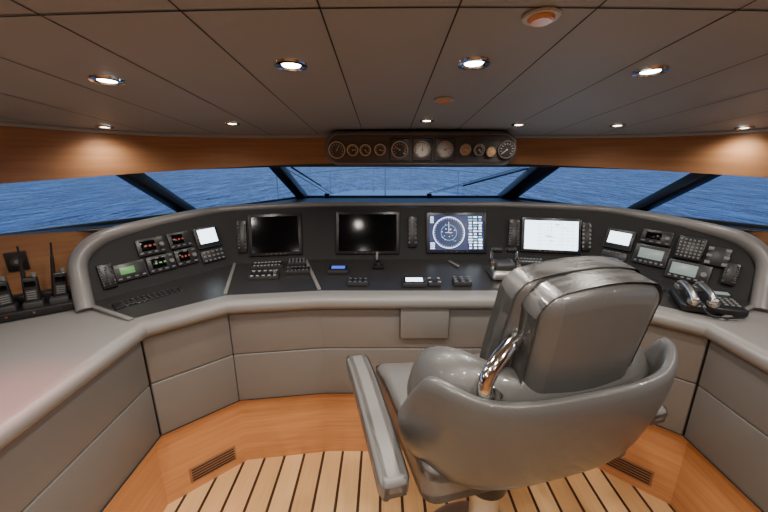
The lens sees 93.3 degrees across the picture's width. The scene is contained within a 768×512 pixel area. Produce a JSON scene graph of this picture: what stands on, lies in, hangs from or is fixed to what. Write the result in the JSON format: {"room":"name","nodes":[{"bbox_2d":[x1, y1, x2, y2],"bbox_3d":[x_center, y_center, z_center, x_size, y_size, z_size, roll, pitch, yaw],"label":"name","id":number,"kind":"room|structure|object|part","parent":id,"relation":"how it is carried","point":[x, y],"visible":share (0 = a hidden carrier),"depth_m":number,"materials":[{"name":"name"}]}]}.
{"room":"control cabin","nodes":[
{"label":"control cabin","id":0,"kind":"room"},
{"bbox_2d":[0,228,105,294],"bbox_3d":[-1.859,0.488,0.475,0.499,2.000,3.007,3,16,12],"label":"wall","id":1,"kind":"structure","parent":0,"point":[36,247],"depth_m":1.61,"materials":[{"name":"brown wood"}]},
{"bbox_2d":[3,251,29,271],"bbox_3d":[-1.570,0.024,1.550,0.068,0.082,0.019,-13,20,-38],"label":"panel","id":2,"kind":"object","parent":1,"relation":"attached to","point":[11,258],"visible":0.87,"depth_m":1.54,"materials":[{"name":"black plastic"}]},
{"bbox_2d":[0,126,767,183],"bbox_3d":[0.165,-0.239,0.423,3.801,0.497,3.380,0,16,0],"label":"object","id":3,"kind":"structure","parent":1,"relation":"attached to","point":[26,154],"depth_m":1.74,"materials":[{"name":"brown wood"}]},
{"bbox_2d":[0,121,767,137],"bbox_3d":[0.165,-0.342,0.391,3.750,0.300,3.333,0,16,0],"label":"trim","id":4,"kind":"structure","parent":1,"relation":"attached to","point":[2,123],"depth_m":1.74,"materials":[{"name":"wood"}]},
{"bbox_2d":[0,164,767,234],"bbox_3d":[0.165,-0.322,1.335,4.413,0.653,3.145,0,16,0],"label":"window frame","id":5,"kind":"structure","parent":1,"relation":"in","point":[534,174],"depth_m":2.11,"materials":[{"name":"grey metal"}]},
{"bbox_2d":[288,167,331,197],"bbox_3d":[-0.534,-0.524,2.558,0.066,0.292,0.676,5,17,16],"label":"windshield wiper","id":6,"kind":"object","parent":5,"relation":"attached to","point":[326,194],"visible":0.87,"depth_m":2.57,"materials":[{"name":"black plastic"}]},
{"bbox_2d":[427,167,527,197],"bbox_3d":[0.681,-0.523,2.553,0.058,0.292,0.936,-15,22,-42],"label":"windshield wiper","id":7,"kind":"object","parent":5,"relation":"attached to","point":[429,195],"visible":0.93,"depth_m":2.54,"materials":[{"name":"black plastic"}]},
{"bbox_2d":[0,0,767,134],"bbox_3d":[0.165,-0.372,0.491,4.430,0.577,3.650,0,16,0],"label":"ceiling","id":8,"kind":"structure","parent":0,"point":[186,66],"depth_m":0.90,"materials":[{"name":"paint"}]},
{"bbox_2d":[95,125,114,128],"bbox_3d":[-1.170,-0.540,1.520,0.067,0.012,0.067,0,16,0],"label":"recessed light","id":9,"kind":"object","parent":8,"relation":"in","point":[96,126],"visible":1,"depth_m":1.51,"materials":[{"name":"white glass"}]},
{"bbox_2d":[87,75,125,85],"bbox_3d":[-0.746,-0.472,0.978,0.084,0.014,0.084,0,16,0],"label":"recessed light","id":10,"kind":"object","parent":8,"relation":"in","point":[100,79],"visible":1,"depth_m":0.97,"materials":[{"name":"white glass"}]},
{"bbox_2d":[224,122,239,125],"bbox_3d":[-0.670,-0.584,1.601,0.067,0.012,0.067,0,16,0],"label":"recessed light","id":11,"kind":"object","parent":8,"relation":"in","point":[226,123],"visible":1,"depth_m":1.58,"materials":[{"name":"white glass"}]},
{"bbox_2d":[274,58,307,71],"bbox_3d":[-0.234,-0.479,0.913,0.084,0.014,0.084,0,16,0],"label":"recessed light","id":12,"kind":"object","parent":8,"relation":"in","point":[286,64],"visible":1,"depth_m":0.91,"materials":[{"name":"white glass"}]},
{"bbox_2d":[325,130,516,165],"bbox_3d":[0.190,-0.565,1.896,0.985,0.179,0.127,0,16,0],"label":"panel","id":13,"kind":"object","parent":8,"relation":"attached to","point":[365,147],"visible":1,"depth_m":1.85,"materials":[{"name":"black plastic"}]},
{"bbox_2d":[420,119,433,122],"bbox_3d":[0.193,-0.608,1.630,0.067,0.012,0.067,0,16,0],"label":"recessed light","id":14,"kind":"object","parent":8,"relation":"in","point":[421,120],"visible":1,"depth_m":1.61,"materials":[{"name":"white glass"}]},
{"bbox_2d":[434,97,453,103],"bbox_3d":[0.210,-0.543,1.269,0.072,0.019,0.072,0,16,0],"label":"smoke detector","id":15,"kind":"object","parent":8,"relation":"attached to","point":[440,100],"visible":1,"depth_m":1.25,"materials":[{"name":"orange"}]},
{"bbox_2d":[457,56,490,69],"bbox_3d":[0.226,-0.483,0.912,0.084,0.014,0.084,0,16,0],"label":"recessed light","id":16,"kind":"object","parent":8,"relation":"in","point":[470,63],"visible":1,"depth_m":0.91,"materials":[{"name":"white glass"}]},
{"bbox_2d":[511,123,525,126],"bbox_3d":[0.630,-0.614,1.696,0.067,0.012,0.067,0,16,0],"label":"recessed light","id":17,"kind":"object","parent":8,"relation":"in","point":[514,124],"visible":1,"depth_m":1.68,"materials":[{"name":"white glass"}]},
{"bbox_2d":[522,6,561,26],"bbox_3d":[0.290,-0.439,0.670,0.068,0.018,0.068,0,16,0],"label":"smoke detector","id":18,"kind":"object","parent":8,"relation":"attached to","point":[545,15],"visible":1,"depth_m":0.66,"materials":[{"name":"grey"}]},
{"bbox_2d":[609,124,625,126],"bbox_3d":[1.050,-0.587,1.631,0.067,0.012,0.067,0,16,0],"label":"recessed light","id":19,"kind":"object","parent":8,"relation":"in","point":[612,125],"visible":1,"depth_m":1.62,"materials":[{"name":"white glass"}]},
{"bbox_2d":[631,65,670,77],"bbox_3d":[0.697,-0.482,0.949,0.084,0.014,0.084,0,16,0],"label":"recessed light","id":20,"kind":"object","parent":8,"relation":"in","point":[655,70],"visible":1,"depth_m":0.94,"materials":[{"name":"white glass"}]},
{"bbox_2d":[734,126,755,129],"bbox_3d":[1.520,-0.541,1.530,0.067,0.012,0.067,0,16,0],"label":"recessed light","id":21,"kind":"object","parent":8,"relation":"in","point":[741,127],"visible":1,"depth_m":1.52,"materials":[{"name":"silver metal"}]},
{"bbox_2d":[164,451,675,511],"bbox_3d":[0.165,1.393,0.946,4.430,0.001,3.550,0,16,0],"label":"floor","id":22,"kind":"structure","parent":0,"point":[328,481],"depth_m":1.77,"materials":[{"name":"brown wood"}]},
{"bbox_2d":[0,198,767,511],"bbox_3d":[0.165,0.581,1.394,4.370,1.315,3.560,0,16,0],"label":"console","id":23,"kind":"object","parent":22,"relation":"on","point":[139,407],"visible":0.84,"depth_m":1.66,"materials":[{"name":"grey leather"}]},
{"bbox_2d":[0,286,73,322],"bbox_3d":[-1.479,0.203,1.484,0.360,0.072,0.132,-11,19,-34],"label":"rack","id":24,"kind":"object","parent":23,"relation":"on","point":[49,304],"visible":0.73,"depth_m":1.48,"materials":[{"name":"black plastic"}]},
{"bbox_2d":[0,276,15,306],"bbox_3d":[-1.502,0.095,1.412,0.043,0.243,0.053,12,20,36],"label":"walkie talkie","id":25,"kind":"object","parent":24,"relation":"on","point":[6,297],"visible":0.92,"depth_m":1.42,"materials":[{"name":"black plastic"}]},
{"bbox_2d":[16,246,41,302],"bbox_3d":[-1.437,0.081,1.462,0.054,0.244,0.049,-11,19,-34],"label":"walkie talkie","id":26,"kind":"object","parent":24,"relation":"on","point":[31,289],"visible":0.94,"depth_m":1.46,"materials":[{"name":"black plastic"}]},
{"bbox_2d":[50,242,68,296],"bbox_3d":[-1.377,0.064,1.521,0.040,0.246,0.064,12,20,36],"label":"walkie talkie","id":27,"kind":"object","parent":24,"relation":"on","point":[59,283],"visible":0.82,"depth_m":1.52,"materials":[{"name":"black plastic"}]},
{"bbox_2d":[96,263,117,289],"bbox_3d":[-1.234,0.091,1.616,0.056,0.109,0.059,14,21,41],"label":"speaker grille","id":28,"kind":"object","parent":23,"relation":"on","point":[105,272],"visible":1,"depth_m":1.61,"materials":[{"name":"black plastic"}]},
{"bbox_2d":[112,259,147,282],"bbox_3d":[-1.173,0.069,1.678,0.047,0.084,0.128,14,21,41],"label":"depth sounder","id":29,"kind":"object","parent":23,"relation":"on","point":[127,271],"visible":1,"depth_m":1.67,"materials":[{"name":"grey plastic"}]},
{"bbox_2d":[112,286,183,309],"bbox_3d":[-1.040,0.189,1.635,0.061,0.031,0.300,14,21,40],"label":"keyboard","id":30,"kind":"object","parent":23,"relation":"on","point":[122,304],"visible":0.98,"depth_m":1.60,"materials":[{"name":"black plastic"}]},
{"bbox_2d":[134,236,166,256],"bbox_3d":[-1.123,-0.046,1.748,0.050,0.084,0.123,14,21,41],"label":"digital display gauge","id":31,"kind":"object","parent":23,"relation":"attached to","point":[154,245],"visible":1,"depth_m":1.74,"materials":[{"name":"grey plastic"}]},
{"bbox_2d":[145,253,176,273],"bbox_3d":[-1.085,0.035,1.768,0.050,0.084,0.123,14,21,41],"label":"display","id":32,"kind":"object","parent":23,"relation":"on","point":[159,263],"visible":1,"depth_m":1.76,"materials":[{"name":"grey plastic"}]},
{"bbox_2d":[166,230,192,249],"bbox_3d":[-1.037,-0.081,1.839,0.047,0.083,0.108,14,21,41],"label":"digital display gauge","id":33,"kind":"object","parent":23,"relation":"attached to","point":[181,239],"visible":1,"depth_m":1.83,"materials":[{"name":"grey plastic"}]},
{"bbox_2d":[173,247,198,266],"bbox_3d":[-1.008,0.005,1.848,0.050,0.083,0.103,14,21,41],"label":"display","id":34,"kind":"object","parent":23,"relation":"on","point":[187,256],"visible":1,"depth_m":1.84,"materials":[{"name":"grey plastic"}]},
{"bbox_2d":[192,225,221,249],"bbox_3d":[-0.943,-0.099,1.935,0.055,0.112,0.129,14,21,41],"label":"screen","id":35,"kind":"object","parent":23,"relation":"attached to","point":[205,237],"visible":1,"depth_m":1.92,"materials":[{"name":"white glass"}]},
{"bbox_2d":[200,248,225,262],"bbox_3d":[-0.913,-0.003,1.940,0.042,0.065,0.122,14,21,41],"label":"panel","id":36,"kind":"object","parent":23,"relation":"on","point":[215,254],"visible":1,"depth_m":1.93,"materials":[{"name":"grey plastic"}]},
{"bbox_2d":[189,445,236,482],"bbox_3d":[-0.858,1.047,1.827,0.220,0.085,0.010,-14,21,-40],"label":"vent grille","id":37,"kind":"object","parent":23,"relation":"attached to","point":[226,456],"depth_m":1.82,"materials":[{"name":"brown wood"}]},
{"bbox_2d":[236,221,247,252],"bbox_3d":[-0.795,-0.107,2.033,0.050,0.173,0.079,-3,16,-11],"label":"panel","id":38,"kind":"object","parent":23,"relation":"on","point":[242,247],"visible":1,"depth_m":2.02,"materials":[{"name":"black plastic"}]},
{"bbox_2d":[248,269,279,280],"bbox_3d":[-0.620,0.094,1.878,0.150,0.041,0.086,-2,16,-8],"label":"panel","id":39,"kind":"object","parent":23,"relation":"on","point":[266,274],"visible":1,"depth_m":1.85,"materials":[{"name":"grey plastic"}]},
{"bbox_2d":[250,261,283,269],"bbox_3d":[-0.640,0.052,1.991,0.170,0.030,0.061,-3,16,-10],"label":"switch panel","id":40,"kind":"object","parent":23,"relation":"on","point":[263,265],"visible":1,"depth_m":1.97,"materials":[{"name":"grey plastic"}]},
{"bbox_2d":[248,213,302,256],"bbox_3d":[-0.619,-0.121,2.067,0.291,0.230,0.101,-3,16,-11],"label":"monitor","id":41,"kind":"object","parent":23,"relation":"on","point":[279,234],"visible":1,"depth_m":2.06,"materials":[{"name":"black glass"}]},
{"bbox_2d":[287,258,305,265],"bbox_3d":[-0.490,0.033,2.038,0.100,0.031,0.061,-3,16,-10],"label":"switch panel","id":42,"kind":"object","parent":23,"relation":"on","point":[301,261],"visible":1,"depth_m":2.02,"materials":[{"name":"grey plastic"}]},
{"bbox_2d":[285,266,309,274],"bbox_3d":[-0.460,0.075,1.935,0.130,0.030,0.061,-2,16,-8],"label":"panel","id":43,"kind":"object","parent":23,"relation":"on","point":[291,270],"visible":0.99,"depth_m":1.91,"materials":[{"name":"grey plastic"}]},
{"bbox_2d":[327,265,348,273],"bbox_3d":[-0.245,0.072,1.945,0.110,0.030,0.076,0,16,0],"label":"meter","id":44,"kind":"object","parent":23,"relation":"on","point":[332,269],"visible":1,"depth_m":1.92,"materials":[{"name":"grey plastic"}]},
{"bbox_2d":[347,278,367,285],"bbox_3d":[-0.130,0.129,1.805,0.100,0.030,0.051,0,16,0],"label":"panel","id":45,"kind":"object","parent":23,"relation":"on","point":[351,281],"visible":1,"depth_m":1.78,"materials":[{"name":"grey plastic"}]},
{"bbox_2d":[336,211,399,253],"bbox_3d":[-0.095,-0.135,2.113,0.371,0.239,0.104,0,16,0],"label":"monitor","id":46,"kind":"object","parent":23,"relation":"on","point":[357,232],"visible":1,"depth_m":2.10,"materials":[{"name":"black glass"}]},
{"bbox_2d":[373,259,383,268],"bbox_3d":[-0.030,0.042,1.988,0.060,0.046,0.050,0,16,0],"label":"joystick","id":47,"kind":"object","parent":23,"relation":"on","point":[378,265],"visible":1,"depth_m":1.97,"materials":[{"name":"black plastic"}]},
{"bbox_2d":[408,216,416,246],"bbox_3d":[0.165,-0.140,2.112,0.050,0.173,0.079,0,16,0],"label":"panel","id":48,"kind":"object","parent":23,"relation":"on","point":[412,220],"visible":1,"depth_m":2.10,"materials":[{"name":"black plastic"}]},
{"bbox_2d":[402,277,426,286],"bbox_3d":[0.150,0.129,1.805,0.120,0.030,0.076,0,16,0],"label":"meter","id":49,"kind":"object","parent":23,"relation":"on","point":[406,281],"visible":1,"depth_m":1.78,"materials":[{"name":"grey plastic"}]},
{"bbox_3d":[0.165,1.178,0.879,2.370,0.450,2.240,0,16,0],"label":"kick panel","id":50,"kind":"part","parent":23,"relation":"part of","materials":[{"name":"brown wood"}]},
{"bbox_2d":[428,277,440,285],"bbox_3d":[0.250,0.129,1.805,0.061,0.030,0.061,0,16,0],"label":"control panel","id":51,"kind":"object","parent":23,"relation":"on","point":[431,281],"visible":1,"depth_m":1.78,"materials":[{"name":"grey plastic"}]},
{"bbox_2d":[426,212,486,253],"bbox_3d":[0.420,-0.135,2.113,0.351,0.230,0.101,0,16,0],"label":"display","id":52,"kind":"object","parent":23,"relation":"on","point":[446,232],"visible":1,"depth_m":2.10,"materials":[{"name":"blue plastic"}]},
{"bbox_2d":[452,276,471,285],"bbox_3d":[0.390,0.125,1.814,0.090,0.032,0.071,0,16,0],"label":"panel","id":53,"kind":"object","parent":23,"relation":"on","point":[457,281],"visible":1,"depth_m":1.79,"materials":[{"name":"grey plastic"}]},
{"bbox_2d":[486,247,519,279],"bbox_3d":[0.620,0.032,1.881,0.148,0.154,0.142,0,16,0],"label":"throttle lever","id":54,"kind":"object","parent":23,"relation":"on","point":[497,268],"visible":0.94,"depth_m":1.85,"materials":[{"name":"silver metal"}]},
{"bbox_2d":[508,219,519,248],"bbox_3d":[0.753,-0.128,2.103,0.061,0.164,0.076,3,16,11],"label":"panel","id":55,"kind":"object","parent":23,"relation":"on","point":[514,224],"visible":0.98,"depth_m":2.09,"materials":[{"name":"black plastic"}]},
{"bbox_2d":[518,258,543,265],"bbox_3d":[0.820,0.033,2.038,0.160,0.030,0.061,2,16,8],"label":"switch panel","id":56,"kind":"object","parent":23,"relation":"on","point":[523,261],"visible":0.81,"depth_m":2.02,"materials":[{"name":"grey plastic"}]},
{"bbox_2d":[520,217,581,254],"bbox_3d":[0.949,-0.117,2.067,0.321,0.192,0.087,3,16,11],"label":"display","id":57,"kind":"object","parent":23,"relation":"on","point":[538,235],"visible":1,"depth_m":2.06,"materials":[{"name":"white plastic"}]},
{"bbox_2d":[581,222,591,250],"bbox_3d":[1.131,-0.107,2.031,0.046,0.154,0.072,3,16,11],"label":"panel","id":58,"kind":"object","parent":23,"relation":"on","point":[586,227],"visible":1,"depth_m":2.02,"materials":[{"name":"black plastic"}]},
{"bbox_2d":[601,249,627,262],"bbox_3d":[1.235,-0.001,1.948,0.036,0.051,0.122,-14,21,-41],"label":"panel","id":59,"kind":"object","parent":23,"relation":"on","point":[605,253],"visible":0.76,"depth_m":1.94,"materials":[{"name":"grey plastic"}]},
{"bbox_2d":[603,228,636,251],"bbox_3d":[1.261,-0.087,1.943,0.053,0.108,0.139,-14,21,-41],"label":"screen","id":60,"kind":"object","parent":23,"relation":"attached to","point":[618,239],"visible":1,"depth_m":1.93,"materials":[{"name":"white glass"}]},
{"bbox_2d":[606,457,654,486],"bbox_3d":[1.208,1.052,1.810,0.220,0.085,0.010,14,21,40],"label":"vent grille","id":61,"kind":"object","parent":23,"relation":"attached to","point":[634,470],"depth_m":1.79,"materials":[{"name":"brown wood"}]},
{"bbox_2d":[631,243,670,268],"bbox_3d":[1.351,-0.002,1.838,0.053,0.104,0.149,-14,21,-41],"label":"display","id":62,"kind":"object","parent":23,"relation":"on","point":[655,256],"visible":1,"depth_m":1.83,"materials":[{"name":"grey plastic"}]},
{"bbox_2d":[640,228,674,246],"bbox_3d":[1.376,-0.092,1.831,0.048,0.075,0.132,-14,21,-41],"label":"radio","id":63,"kind":"object","parent":23,"relation":"attached to","point":[656,237],"visible":1,"depth_m":1.82,"materials":[{"name":"grey plastic"}]},
{"bbox_2d":[662,288,670,296],"bbox_3d":[1.310,0.175,1.683,0.061,0.031,0.200,-14,21,-40],"label":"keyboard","id":64,"kind":"object","parent":23,"relation":"on","point":[665,291],"visible":0.1,"depth_m":1.67,"materials":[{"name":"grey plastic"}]},
{"bbox_2d":[664,259,712,284],"bbox_3d":[1.448,0.076,1.729,0.052,0.095,0.168,-14,21,-41],"label":"control display panel","id":65,"kind":"object","parent":23,"relation":"on","point":[676,269],"visible":0.94,"depth_m":1.72,"materials":[{"name":"grey plastic"}]},
{"bbox_2d":[673,235,707,261],"bbox_3d":[1.466,-0.035,1.736,0.056,0.111,0.109,-14,21,-41],"label":"keypad","id":66,"kind":"object","parent":23,"relation":"on","point":[687,248],"visible":1,"depth_m":1.73,"materials":[{"name":"black plastic"}]},
{"bbox_2d":[669,280,748,318],"bbox_3d":[1.364,0.176,1.521,0.220,0.096,0.220,6,17,19],"label":"desk telephone","id":67,"kind":"object","parent":23,"relation":"on","point":[699,297],"visible":1,"depth_m":1.49,"materials":[{"name":"black plastic"}]},
{"bbox_2d":[704,246,732,268],"bbox_3d":[1.532,0.005,1.664,0.051,0.092,0.084,-14,21,-41],"label":"control panel","id":68,"kind":"object","parent":23,"relation":"on","point":[719,257],"visible":1,"depth_m":1.66,"materials":[{"name":"black plastic"}]},
{"bbox_2d":[720,262,741,285],"bbox_3d":[1.555,0.082,1.627,0.053,0.100,0.054,-14,21,-41],"label":"speaker grille","id":69,"kind":"object","parent":23,"relation":"attached to","point":[729,277],"visible":1,"depth_m":1.62,"materials":[{"name":"black plastic"}]},
{"bbox_2d":[346,256,677,511],"bbox_3d":[0.372,0.592,1.282,0.940,1.355,0.776,-4,17,-14],"label":"chair","id":70,"kind":"object","parent":22,"relation":"on","point":[561,383],"visible":1,"depth_m":0.86,"materials":[{"name":"grey leather"}]},
{"bbox_3d":[-0.038,0.546,1.133,0.080,0.265,0.523,-4,17,-14],"label":"armrest","id":71,"kind":"part","parent":70,"relation":"part of","materials":[{"name":"grey leather"}]},
{"bbox_3d":[0.277,0.263,0.841,0.165,0.166,0.052,-12,20,-36],"label":"chrome handle","id":72,"kind":"part","parent":70,"relation":"part of","materials":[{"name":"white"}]},
{"bbox_2d":[376,353,626,503],"bbox_3d":[0.372,0.533,1.327,0.700,0.154,0.600,-4,17,-14],"label":"seat cushion","id":73,"kind":"object","parent":70,"relation":"on","point":[433,485],"depth_m":1.05,"materials":[{"name":"grey leather"}]},
{"bbox_3d":[0.454,0.272,0.993,0.400,0.581,0.197,-4,17,-14],"label":"backrest","id":74,"kind":"part","parent":70,"relation":"part of","materials":[{"name":"grey leather"}]},
{"bbox_2d":[510,267,662,393],"bbox_3d":[0.482,0.195,0.881,0.342,0.346,0.147,-4,17,-14],"label":"cushion","id":75,"kind":"object","parent":70,"relation":"on","point":[577,330],"depth_m":0.82,"materials":[{"name":"grey leather"}]},
{"bbox_3d":[0.785,0.477,1.375,0.080,0.265,0.523,-4,17,-14],"label":"armrest","id":76,"kind":"part","parent":70,"relation":"part of","materials":[{"name":"grey leather"}]},
{"bbox_2d":[734,228,767,245],"bbox_3d":[2.189,0.488,0.475,0.499,2.000,3.007,-3,16,-12],"label":"wall","id":77,"kind":"structure","parent":0,"point":[761,235],"depth_m":1.68,"materials":[{"name":"brown wood"}]},
{"label":"outside","id":78,"kind":"structure","parent":0,"visible":0},
{"bbox_2d":[331,190,456,194],"bbox_3d":[0.165,-0.434,4.869,4.130,0.550,4.800,0,16,0],"label":"foredeck","id":79,"kind":"object","parent":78,"point":[354,192],"visible":0.1,"depth_m":6.66,"materials":[{"name":"white paint"}]},
{"bbox_2d":[384,167,385,194],"bbox_3d":[0.020,-1.228,5.889,0.060,0.535,0.060,0,16,0],"label":"mast","id":80,"kind":"object","parent":79,"relation":"on","point":[384,167],"visible":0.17,"depth_m":5.89,"materials":[{"name":"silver metal"}]},
{"bbox_2d":[276,167,517,198],"bbox_3d":[0.175,-1.174,5.926,3.266,0.450,2.057,0,16,0],"label":"bow railing","id":81,"kind":"object","parent":79,"relation":"on","point":[382,167],"visible":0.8,"depth_m":6.12,"materials":[{"name":"silver metal"}]},
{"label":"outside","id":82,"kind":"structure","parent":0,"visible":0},
{"bbox_2d":[0,167,767,232],"bbox_3d":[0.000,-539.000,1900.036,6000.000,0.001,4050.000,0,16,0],"label":"sea","id":83,"kind":"structure","parent":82,"point":[30,205],"depth_m":57.89,"materials":[{"name":"liquid"}]}
]}

